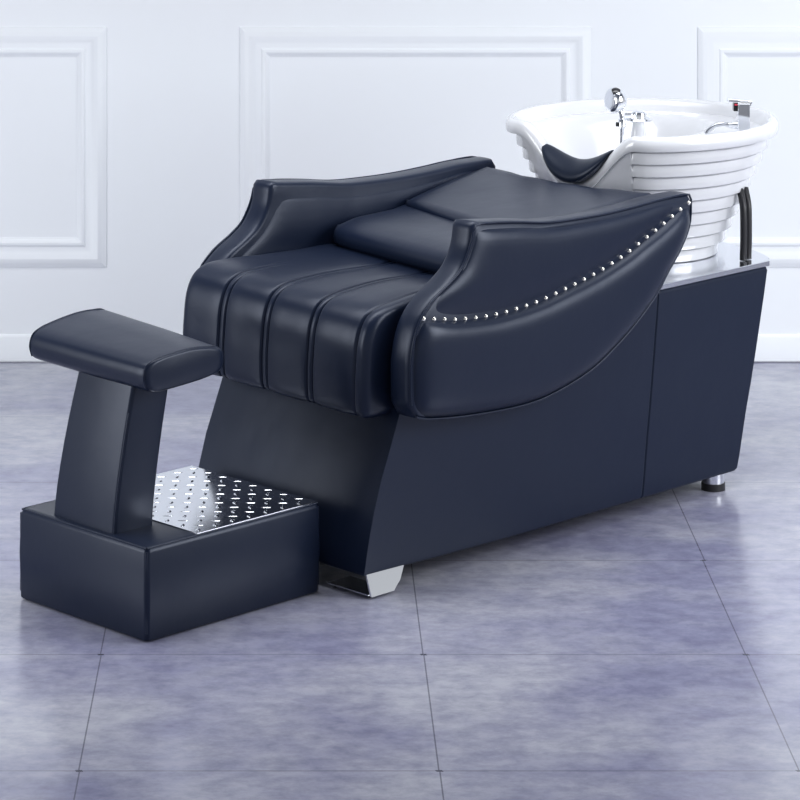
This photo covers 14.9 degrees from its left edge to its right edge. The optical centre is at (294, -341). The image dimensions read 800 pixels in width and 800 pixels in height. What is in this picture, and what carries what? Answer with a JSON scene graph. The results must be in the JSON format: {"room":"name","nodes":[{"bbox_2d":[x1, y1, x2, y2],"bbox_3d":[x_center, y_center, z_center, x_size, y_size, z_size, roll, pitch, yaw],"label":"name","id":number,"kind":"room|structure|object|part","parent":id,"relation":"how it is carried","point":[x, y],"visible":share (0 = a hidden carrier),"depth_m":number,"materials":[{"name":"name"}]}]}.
{"room":"salon","nodes":[
{"label":"salon","id":0,"kind":"room"},
{"bbox_2d":[0,362,799,799],"bbox_3d":[0.000,2.225,4.600,12.000,0.050,10.200,0,0,0],"label":"floor","id":1,"kind":"structure","parent":0,"point":[646,648],"depth_m":6.69,"materials":[{"name":"tile"}]},
{"bbox_2d":[19,308,319,640],"bbox_3d":[-0.307,1.881,7.209,0.548,0.637,0.500,0,0,-44],"label":"footrest","id":2,"kind":"object","parent":1,"relation":"on","point":[123,546],"visible":1,"depth_m":7.04,"materials":[{"name":"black leather"}]},
{"bbox_3d":[-0.425,1.823,7.095,0.175,0.337,0.220,0,0,-44],"label":"support post","id":3,"kind":"part","parent":2,"relation":"part of","materials":[{"name":"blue leather"}]},
{"bbox_2d":[30,309,222,391],"bbox_3d":[-0.397,1.616,7.176,0.252,0.102,0.423,0,0,-44],"label":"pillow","id":4,"kind":"object","parent":2,"relation":"on","point":[109,351],"depth_m":7.09,"materials":[{"name":"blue leather"}]},
{"bbox_3d":[-0.238,1.986,7.248,0.381,0.006,0.443,0,0,-44],"label":"tread plate","id":5,"kind":"part","parent":2,"relation":"part of","materials":[{"name":"silver metal"}]},
{"bbox_2d":[183,156,769,597],"bbox_3d":[0.533,1.768,7.965,1.674,0.863,0.829,0,0,-44],"label":"chair","id":6,"kind":"object","parent":1,"relation":"on","point":[445,357],"visible":0.99,"depth_m":7.54,"materials":[{"name":"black leather"}]},
{"bbox_2d":[183,244,434,417],"bbox_3d":[0.139,1.649,7.595,0.593,0.288,0.612,0,0,-44],"label":"seat cushion","id":7,"kind":"object","parent":6,"relation":"on","point":[309,326],"depth_m":7.43,"materials":[{"name":"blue leather"}]},
{"bbox_3d":[0.142,1.573,8.064,1.051,0.472,0.071,0,0,-42],"label":"armrest","id":8,"kind":"part","parent":6,"relation":"part of","materials":[{"name":"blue leather"}]},
{"bbox_3d":[0.161,1.528,8.034,0.989,0.334,0.018,0,0,-42],"label":"panel","id":9,"kind":"part","parent":6,"relation":"part of","materials":[{"name":"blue leather"}]},
{"bbox_2d":[333,205,453,272],"bbox_3d":[0.394,1.509,7.817,0.382,0.143,0.668,0,0,-35],"label":"lumbar cushion","id":10,"kind":"object","parent":6,"relation":"on","point":[397,238],"depth_m":7.81,"materials":[{"name":"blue leather"}]},
{"bbox_2d":[405,167,649,220],"bbox_3d":[0.551,1.514,7.967,0.504,0.271,0.606,0,0,-44],"label":"cushion","id":11,"kind":"object","parent":6,"relation":"on","point":[439,193],"depth_m":8.02,"materials":[{"name":"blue leather"}]},
{"bbox_3d":[0.624,1.582,7.563,1.050,0.472,0.071,0,0,-44],"label":"armrest","id":12,"kind":"part","parent":6,"relation":"part of","materials":[{"name":"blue leather"}]},
{"bbox_3d":[0.654,1.607,7.532,1.038,0.413,0.036,0,0,-44],"label":"panel","id":13,"kind":"part","parent":6,"relation":"part of","materials":[{"name":"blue leather"}]},
{"bbox_3d":[0.662,1.468,7.548,0.991,0.221,0.022,0,0,-44],"label":"panel","id":14,"kind":"part","parent":6,"relation":"part of","materials":[{"name":"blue leather"}]},
{"bbox_2d":[506,97,778,262],"bbox_3d":[0.979,1.403,8.424,0.723,0.420,0.719,0,0,-33],"label":"basin","id":15,"kind":"object","parent":6,"relation":"on","point":[710,152],"visible":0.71,"depth_m":8.23,"materials":[{"name":"white ceramic"}]},
{"bbox_2d":[604,87,626,142],"bbox_3d":[0.858,1.219,8.193,0.055,0.152,0.068,0,0,-44],"label":"shower","id":16,"kind":"object","parent":15,"relation":"attached to","point":[615,100],"visible":0.96,"depth_m":8.18,"materials":[{"name":"silver metal"}]},
{"bbox_2d":[612,88,620,93],"bbox_3d":[0.858,1.151,8.175,0.023,0.016,0.023,0,0,-44],"label":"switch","id":17,"kind":"object","parent":16,"relation":"attached to","point":[614,90],"depth_m":8.17,"materials":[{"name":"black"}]},
{"bbox_3d":[0.872,1.243,8.192,0.027,0.104,0.020,0,0,18],"label":"handle","id":18,"kind":"part","parent":16,"relation":"part of","materials":[{"name":"silver metal"}]},
{"bbox_2d":[705,97,751,132],"bbox_3d":[1.177,1.251,8.330,0.133,0.117,0.048,0,0,0],"label":"mixer tap","id":19,"kind":"object","parent":15,"relation":"on","point":[741,106],"depth_m":8.32,"materials":[{"name":"silver metal"}]},
{"bbox_2d":[661,242,769,289],"bbox_3d":[0.814,1.621,8.218,0.918,0.014,0.634,0,0,-44],"label":"countertop","id":20,"kind":"structure","parent":6,"relation":"on","point":[726,261],"depth_m":8.15,"materials":[{"name":"silver metal"}]},
{"bbox_2d":[0,0,799,361],"bbox_3d":[0.000,-0.100,9.650,12.000,4.600,0.120,0,0,0],"label":"wall","id":21,"kind":"structure","parent":0,"point":[173,66],"depth_m":9.59,"materials":[{"name":"white paint"}]},
{"bbox_2d":[0,27,106,266],"bbox_3d":[-1.395,1.526,9.582,1.610,0.753,0.015,0,0,0],"label":"trim","id":22,"kind":"structure","parent":21,"relation":"attached to","point":[88,44],"depth_m":9.58,"materials":[{"name":"white paint"}]},
{"bbox_2d":[0,334,799,360],"bbox_3d":[0.000,2.154,9.586,12.000,0.084,0.008,0,0,0],"label":"baseboard","id":23,"kind":"structure","parent":21,"relation":"attached to","point":[13,347],"depth_m":9.58,"materials":[{"name":"white paint"}]},
{"bbox_2d":[240,27,590,220],"bbox_3d":[0.378,1.526,9.582,1.100,0.753,0.015,0,0,0],"label":"trim","id":24,"kind":"structure","parent":21,"relation":"attached to","point":[257,44],"depth_m":9.58,"materials":[{"name":"white paint"}]},
{"bbox_2d":[698,27,799,266],"bbox_3d":[2.081,1.526,9.582,1.638,0.753,0.015,0,0,0],"label":"trim","id":25,"kind":"structure","parent":21,"relation":"attached to","point":[715,44],"depth_m":9.58,"materials":[{"name":"white paint"}]}
]}

